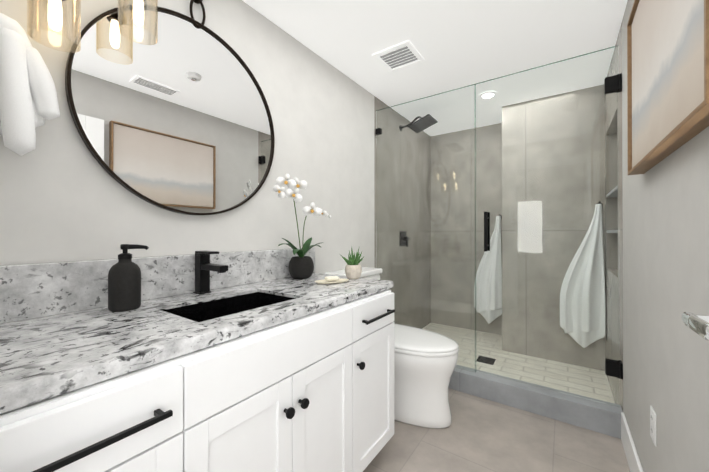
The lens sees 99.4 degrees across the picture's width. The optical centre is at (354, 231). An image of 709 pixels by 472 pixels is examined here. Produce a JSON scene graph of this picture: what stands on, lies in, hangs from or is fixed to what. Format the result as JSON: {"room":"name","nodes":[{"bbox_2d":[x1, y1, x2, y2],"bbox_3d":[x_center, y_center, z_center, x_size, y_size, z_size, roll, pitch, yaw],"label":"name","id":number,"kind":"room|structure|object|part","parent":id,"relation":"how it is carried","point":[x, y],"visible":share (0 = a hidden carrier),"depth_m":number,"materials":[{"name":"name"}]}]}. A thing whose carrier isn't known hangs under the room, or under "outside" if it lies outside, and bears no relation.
{"room":"bathroom","nodes":[
{"label":"bathroom","id":0,"kind":"room"},
{"bbox_2d":[0,0,430,328],"bbox_3d":[-0.145,0.033,2.281,0.100,2.472,3.910,0,0,35],"label":"wall","id":1,"kind":"structure","parent":0,"point":[65,195],"depth_m":1.72,"materials":[{"name":"beige paint"}]},
{"bbox_2d":[0,13,59,155],"bbox_3d":[-0.986,-0.418,0.880,0.123,0.395,0.176,0,0,35],"label":"hand towel","id":2,"kind":"object","parent":1,"relation":"hanging from","point":[28,100],"visible":1,"depth_m":0.85,"materials":[{"name":"white fabric"}]},
{"bbox_2d":[0,247,314,323],"bbox_3d":[-0.699,0.183,1.351,0.048,0.165,1.489,0,0,35],"label":"backsplash","id":3,"kind":"structure","parent":1,"relation":"attached to","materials":[{"name":"stone"}]},
{"bbox_2d":[65,0,274,214],"bbox_3d":[-0.700,-0.585,1.348,0.057,1.021,0.868,0,0,35],"label":"round mirror","id":4,"kind":"object","parent":1,"relation":"attached to","point":[176,117],"visible":0.98,"depth_m":1.27,"materials":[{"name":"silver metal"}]},
{"bbox_2d":[189,0,205,27],"bbox_3d":[-0.700,-1.008,1.349,0.057,0.176,0.072,0,0,35],"label":"ring","id":5,"kind":"object","parent":4,"relation":"attached to","point":[193,23],"depth_m":1.35,"materials":[{"name":"black metal"}]},
{"bbox_2d":[400,231,409,246],"bbox_3d":[0.525,0.076,3.100,0.059,0.160,0.150,0,0,35],"label":"shower valve","id":6,"kind":"object","parent":1,"relation":"attached to","point":[404,238],"depth_m":3.09,"materials":[{"name":"black metal"}]},
{"bbox_3d":[0.504,0.072,3.115,0.008,0.150,0.150,0,0,35],"label":"plate","id":7,"kind":"part","parent":6,"relation":"part of","materials":[{"name":"black metal"}]},
{"bbox_2d":[399,114,437,132],"bbox_3d":[0.615,-1.077,2.980,0.350,0.128,0.230,0,0,35],"label":"shower head","id":8,"kind":"object","parent":1,"relation":"attached to","point":[423,124],"depth_m":2.94},
{"bbox_3d":[0.573,-1.097,3.010,0.240,0.087,0.019,0,0,35],"label":"arm","id":9,"kind":"part","parent":8,"relation":"part of"},
{"bbox_2d":[182,375,291,471],"bbox_3d":[-0.308,0.760,0.844,0.020,0.583,0.338,0,0,35],"label":"door","id":10,"kind":"structure","parent":0,"point":[253,432],"depth_m":0.84,"materials":[{"name":"paint"}]},
{"bbox_2d":[290,344,351,471],"bbox_3d":[-0.113,0.761,1.123,0.020,0.583,0.338,0,0,35],"label":"door","id":11,"kind":"structure","parent":0,"point":[320,433],"depth_m":1.12,"materials":[{"name":"paint"}]},
{"bbox_2d":[242,0,627,135],"bbox_3d":[0.132,-1.257,1.154,1.847,0.100,5.450,0,0,35],"label":"ceiling","id":12,"kind":"structure","parent":0,"point":[456,44],"depth_m":1.92,"materials":[{"name":"paint"}]},
{"bbox_2d":[27,0,157,52],"bbox_3d":[-0.841,-0.895,0.996,0.151,0.626,0.400,0,0,35],"label":"pendant lights","id":13,"kind":"object","parent":12,"relation":"hanging from","point":[55,11],"visible":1,"depth_m":0.97,"materials":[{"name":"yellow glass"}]},
{"bbox_3d":[-0.916,-0.690,0.919,0.116,0.215,0.116,0,0,35],"label":"glass","id":14,"kind":"part","parent":13,"relation":"part of","materials":[{"name":"glass"}]},
{"bbox_3d":[-0.916,-0.670,0.919,0.031,0.105,0.031,0,0,35],"label":"bulb","id":15,"kind":"part","parent":13,"relation":"part of","materials":[{"name":"white glass"}]},
{"bbox_3d":[-0.769,-0.807,1.070,0.116,0.215,0.116,0,0,35],"label":"glass","id":16,"kind":"part","parent":13,"relation":"part of","materials":[{"name":"glass"}]},
{"bbox_3d":[-0.769,-0.787,1.070,0.031,0.105,0.031,0,0,35],"label":"bulb","id":17,"kind":"part","parent":13,"relation":"part of","materials":[{"name":"white glass"}]},
{"bbox_2d":[372,40,424,72],"bbox_3d":[0.306,-1.196,2.072,0.270,0.015,0.270,0,0,35],"label":"ceiling vent","id":18,"kind":"object","parent":12,"relation":"in","point":[400,56],"visible":1,"depth_m":2.06,"materials":[{"name":"paint"}]},
{"bbox_3d":[0.208,-1.198,2.141,0.030,0.012,0.210,0,0,35],"label":"frame","id":19,"kind":"part","parent":18,"relation":"part of","materials":[{"name":"paint"}]},
{"bbox_3d":[0.237,-1.198,1.974,0.270,0.012,0.030,0,0,35],"label":"frame","id":20,"kind":"part","parent":18,"relation":"part of","materials":[{"name":"paint"}]},
{"bbox_3d":[0.375,-1.198,2.171,0.270,0.012,0.030,0,0,35],"label":"frame","id":21,"kind":"part","parent":18,"relation":"part of","materials":[{"name":"paint"}]},
{"bbox_3d":[0.405,-1.198,2.004,0.030,0.012,0.210,0,0,35],"label":"frame","id":22,"kind":"part","parent":18,"relation":"part of","materials":[{"name":"paint"}]},
{"bbox_2d":[479,91,496,99],"bbox_3d":[1.168,-1.196,2.632,0.150,0.012,0.150,0,0,35],"label":"recessed light","id":23,"kind":"object","parent":12,"relation":"in","point":[489,95],"depth_m":2.64,"materials":[{"name":"paint"}]},
{"bbox_2d":[431,123,501,334],"bbox_3d":[1.308,0.037,3.591,0.986,2.472,0.100,0,0,35],"label":"wall","id":24,"kind":"structure","parent":0,"point":[456,235],"depth_m":3.56,"materials":[{"name":"tile"}]},
{"bbox_2d":[474,214,501,323],"bbox_3d":[1.482,0.408,3.340,0.290,1.204,0.108,0,0,35],"label":"towel","id":25,"kind":"object","parent":24,"relation":"hanging from","point":[484,291],"depth_m":3.30,"materials":[{"name":"white fabric"}]},
{"bbox_2d":[363,388,629,471],"bbox_3d":[-0.296,1.213,0.532,1.847,0.100,3.954,0,0,35],"label":"floor","id":26,"kind":"structure","parent":0,"point":[478,434],"depth_m":1.64,"materials":[{"name":"tile"}]},
{"bbox_2d":[0,287,394,471],"bbox_3d":[-0.452,0.735,1.152,0.679,0.859,1.439,0,0,35],"label":"bathroom vanity","id":27,"kind":"object","parent":26,"relation":"on","point":[238,361],"depth_m":0.84,"materials":[{"name":"paint"}]},
{"bbox_3d":[-0.513,0.389,0.551,0.020,0.148,0.376,0,0,35],"label":"drawer","id":28,"kind":"part","parent":27,"relation":"part of","materials":[{"name":"paint"}]},
{"bbox_3d":[-0.513,0.496,0.550,0.020,0.057,0.262,0,0,35],"label":"door rail","id":29,"kind":"part","parent":27,"relation":"part of","materials":[{"name":"paint"}]},
{"bbox_3d":[-0.418,0.391,0.644,0.030,0.011,0.011,0,0,35],"label":"pull post","id":30,"kind":"part","parent":27,"relation":"part of","materials":[{"name":"black metal"}]},
{"bbox_2d":[0,271,392,406],"bbox_3d":[-0.467,0.285,1.189,0.614,0.040,1.488,0,0,35],"label":"countertop","id":31,"kind":"structure","parent":27,"relation":"on","point":[51,351],"depth_m":0.77,"materials":[{"name":"grey stone"}]},
{"bbox_2d":[108,244,148,311],"bbox_3d":[-0.776,0.153,1.032,0.090,0.221,0.109,0,0,35],"label":"soap dispenser","id":32,"kind":"object","parent":31,"relation":"on","point":[124,283],"visible":1,"depth_m":0.99,"materials":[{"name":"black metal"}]},
{"bbox_2d":[108,258,140,311],"bbox_3d":[-0.782,0.177,1.024,0.090,0.172,0.090,0,0,35],"label":"bottle","id":33,"kind":"object","parent":32,"relation":"attached to","point":[124,277],"depth_m":0.99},
{"bbox_2d":[192,251,227,294],"bbox_3d":[-0.603,0.174,1.266,0.191,0.182,0.051,0,0,35],"label":"faucet","id":34,"kind":"object","parent":31,"relation":"on","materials":[{"name":"black metal"}]},
{"bbox_2d":[160,291,303,326],"bbox_3d":[-0.450,0.363,1.133,0.290,0.173,0.453,0,0,35],"label":"sink","id":35,"kind":"object","parent":31,"relation":"in","point":[233,308],"depth_m":1.19,"materials":[{"name":"black ceramic"}]},
{"bbox_2d":[273,174,330,278],"bbox_3d":[-0.300,-0.021,1.706,0.180,0.573,0.391,0,0,35],"label":"orchid plant","id":36,"kind":"object","parent":31,"relation":"on","point":[301,265],"visible":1,"depth_m":1.67,"materials":[{"name":"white plant"}]},
{"bbox_3d":[-0.321,-0.027,1.682,0.036,0.366,0.100,0,0,35],"label":"stem","id":37,"kind":"part","parent":36,"relation":"part of","materials":[{"name":"green plant"}]},
{"bbox_3d":[-0.306,0.205,1.728,0.145,0.122,0.145,0,0,35],"label":"pot","id":38,"kind":"part","parent":36,"relation":"part of","materials":[{"name":"black ceramic"}]},
{"bbox_3d":[-0.228,0.013,1.771,0.065,0.288,0.174,0,0,35],"label":"stem","id":39,"kind":"part","parent":36,"relation":"part of","materials":[{"name":"green plant"}]},
{"bbox_2d":[314,276,348,283],"bbox_3d":[-0.117,0.249,1.566,0.129,0.032,0.176,0,0,35],"label":"soap dish","id":40,"kind":"object","parent":31,"relation":"on","point":[331,280],"visible":1,"depth_m":1.55,"materials":[{"name":"beige ceramic"}]},
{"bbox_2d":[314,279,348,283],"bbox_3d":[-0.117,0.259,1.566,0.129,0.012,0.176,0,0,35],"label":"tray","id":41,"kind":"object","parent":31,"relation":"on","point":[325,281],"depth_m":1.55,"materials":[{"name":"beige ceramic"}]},
{"bbox_2d":[341,248,363,278],"bbox_3d":[-0.002,0.172,1.717,0.115,0.187,0.142,0,0,35],"label":"succulent pot","id":42,"kind":"object","parent":31,"relation":"on","point":[353,268],"visible":1,"depth_m":1.68,"materials":[{"name":"beige ceramic"}]},
{"bbox_3d":[-0.207,0.566,0.943,0.033,0.033,0.033,0,0,35],"label":"knob","id":43,"kind":"part","parent":27,"relation":"part of","materials":[{"name":"black metal"}]},
{"bbox_3d":[-0.170,0.566,0.996,0.033,0.033,0.033,0,0,35],"label":"knob","id":44,"kind":"part","parent":27,"relation":"part of","materials":[{"name":"black metal"}]},
{"bbox_3d":[0.026,0.567,1.277,0.033,0.033,0.033,0,0,35],"label":"knob","id":45,"kind":"part","parent":27,"relation":"part of","materials":[{"name":"black metal"}]},
{"bbox_3d":[0.093,0.392,1.420,0.020,0.148,0.376,0,0,35],"label":"drawer","id":46,"kind":"part","parent":27,"relation":"part of","materials":[{"name":"paint"}]},
{"bbox_3d":[0.093,0.499,1.420,0.020,0.057,0.262,0,0,35],"label":"door rail","id":47,"kind":"part","parent":27,"relation":"part of","materials":[{"name":"paint"}]},
{"bbox_3d":[0.089,0.762,1.421,0.011,0.526,0.320,0,0,35],"label":"door panel","id":48,"kind":"part","parent":27,"relation":"part of","materials":[{"name":"paint"}]},
{"bbox_3d":[0.093,1.025,1.418,0.020,0.057,0.262,0,0,35],"label":"door rail","id":49,"kind":"part","parent":27,"relation":"part of","materials":[{"name":"paint"}]},
{"bbox_2d":[325,267,458,428],"bbox_3d":[0.267,0.722,2.029,0.852,0.891,0.450,0,0,35],"label":"toilet","id":50,"kind":"object","parent":26,"relation":"on","point":[425,362],"visible":0.52,"depth_m":1.80,"materials":[{"name":"ceramic"}]},
{"bbox_3d":[0.005,0.303,2.212,0.215,0.040,0.450,0,0,35],"label":"tank lid","id":51,"kind":"part","parent":50,"relation":"part of","materials":[{"name":"ceramic"}]},
{"bbox_3d":[0.001,0.546,2.214,0.205,0.445,0.430,0,0,35],"label":"tank","id":52,"kind":"part","parent":50,"relation":"part of","materials":[{"name":"ceramic"}]},
{"bbox_3d":[0.355,0.712,1.967,0.638,0.023,0.414,0,0,35],"label":"seat","id":53,"kind":"part","parent":50,"relation":"part of","materials":[{"name":"ceramic"}]},
{"bbox_3d":[0.354,0.688,1.968,0.636,0.022,0.410,0,0,35],"label":"lid","id":54,"kind":"part","parent":50,"relation":"part of","materials":[{"name":"ceramic"}]},
{"bbox_2d":[448,365,622,438],"bbox_3d":[0.869,1.108,2.204,1.647,0.160,0.120,0,0,35],"label":"curb","id":55,"kind":"object","parent":26,"relation":"on","point":[586,413],"visible":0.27,"depth_m":1.92,"materials":[{"name":"stone"}]},
{"bbox_2d":[376,45,622,406],"bbox_3d":[0.870,-0.027,2.208,1.644,2.110,0.110,0,0,35],"label":"glass","id":56,"kind":"object","parent":55,"relation":"on","point":[613,367],"visible":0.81,"depth_m":2.05,"materials":[{"name":"clear glass"}]},
{"bbox_3d":[0.923,-0.002,2.115,0.020,0.280,0.020,0,0,35],"label":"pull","id":57,"kind":"part","parent":56,"relation":"part of","materials":[{"name":"black metal"}]},
{"bbox_3d":[0.974,-0.002,2.189,0.020,0.280,0.020,0,0,35],"label":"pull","id":58,"kind":"part","parent":56,"relation":"part of","materials":[{"name":"black metal"}]},
{"bbox_2d":[502,84,604,370],"bbox_3d":[1.931,0.035,2.869,0.862,2.472,0.570,0,0,35],"label":"wall","id":59,"kind":"structure","parent":0,"point":[561,125],"depth_m":2.67,"materials":[{"name":"tile"}]},
{"bbox_2d":[560,201,605,347],"bbox_3d":[1.875,0.355,2.478,0.292,1.199,0.110,0,0,28],"label":"towel","id":60,"kind":"object","parent":59,"relation":"hanging from","point":[578,303],"depth_m":2.45,"materials":[{"name":"white fabric"}]},
{"bbox_2d":[605,0,708,471],"bbox_3d":[0.685,0.026,0.416,0.100,2.472,4.880,0,0,35],"label":"wall","id":61,"kind":"structure","parent":0,"point":[665,274],"depth_m":1.03,"materials":[{"name":"beige paint"}]},
{"bbox_2d":[621,412,642,471],"bbox_3d":[1.097,1.087,1.103,0.014,0.155,1.424,0,0,35],"label":"baseboard","id":62,"kind":"structure","parent":61,"relation":"attached to","point":[633,460],"depth_m":1.48,"materials":[{"name":"paint"}]},
{"bbox_2d":[650,405,656,446],"bbox_3d":[1.110,0.720,1.118,0.008,0.116,0.072,0,0,35],"label":"electrical outlet plate","id":63,"kind":"object","parent":61,"relation":"attached to","point":[653,425],"visible":1,"depth_m":1.10,"materials":[{"name":"white plastic"}]},
{"bbox_2d":[627,0,708,174],"bbox_3d":[0.936,-0.564,0.911,0.051,0.645,0.865,0,0,35],"label":"framed art","id":64,"kind":"object","parent":61,"relation":"attached to","point":[667,78],"visible":1,"depth_m":0.85,"materials":[{"name":"fabric"}]},
{"bbox_2d":[682,312,708,340],"bbox_3d":[0.408,0.136,0.210,0.096,2.028,0.795,0,0,35],"label":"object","id":65,"kind":"structure","parent":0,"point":[698,324],"depth_m":0.47,"materials":[{"name":"metal"}]},
{"label":"outside","id":66,"kind":"structure","parent":0,"visible":0},
{"bbox_2d":[422,323,614,403],"bbox_3d":[1.297,1.203,2.817,1.847,0.135,1.376,0,0,35],"label":"floor","id":67,"kind":"structure","parent":66,"point":[530,360],"depth_m":2.51,"materials":[{"name":"tile"}]},
{"bbox_2d":[476,355,495,364],"bbox_3d":[1.161,1.133,2.653,0.140,0.004,0.140,0,0,35],"label":"floor drain","id":68,"kind":"object","parent":67,"relation":"in","point":[489,360],"depth_m":2.64,"materials":[{"name":"black metal"}]},
{"bbox_2d":[605,133,617,268],"bbox_3d":[2.058,-0.241,2.386,0.100,1.060,0.080,0,0,35],"label":"wall","id":69,"kind":"structure","parent":66,"point":[611,246],"depth_m":2.36,"materials":[{"name":"tile"}]},
{"bbox_3d":[1.895,-0.242,2.073,0.010,1.060,0.620,0,0,35],"label":"niche","id":70,"kind":"object","parent":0,"visible":0},
{"bbox_2d":[606,185,617,197],"bbox_3d":[1.854,-0.282,2.101,0.088,0.020,0.620,0,0,35],"label":"shelf","id":71,"kind":"object","parent":70,"relation":"attached to","point":[613,193],"depth_m":2.14,"materials":[{"name":"tile"}]}
]}

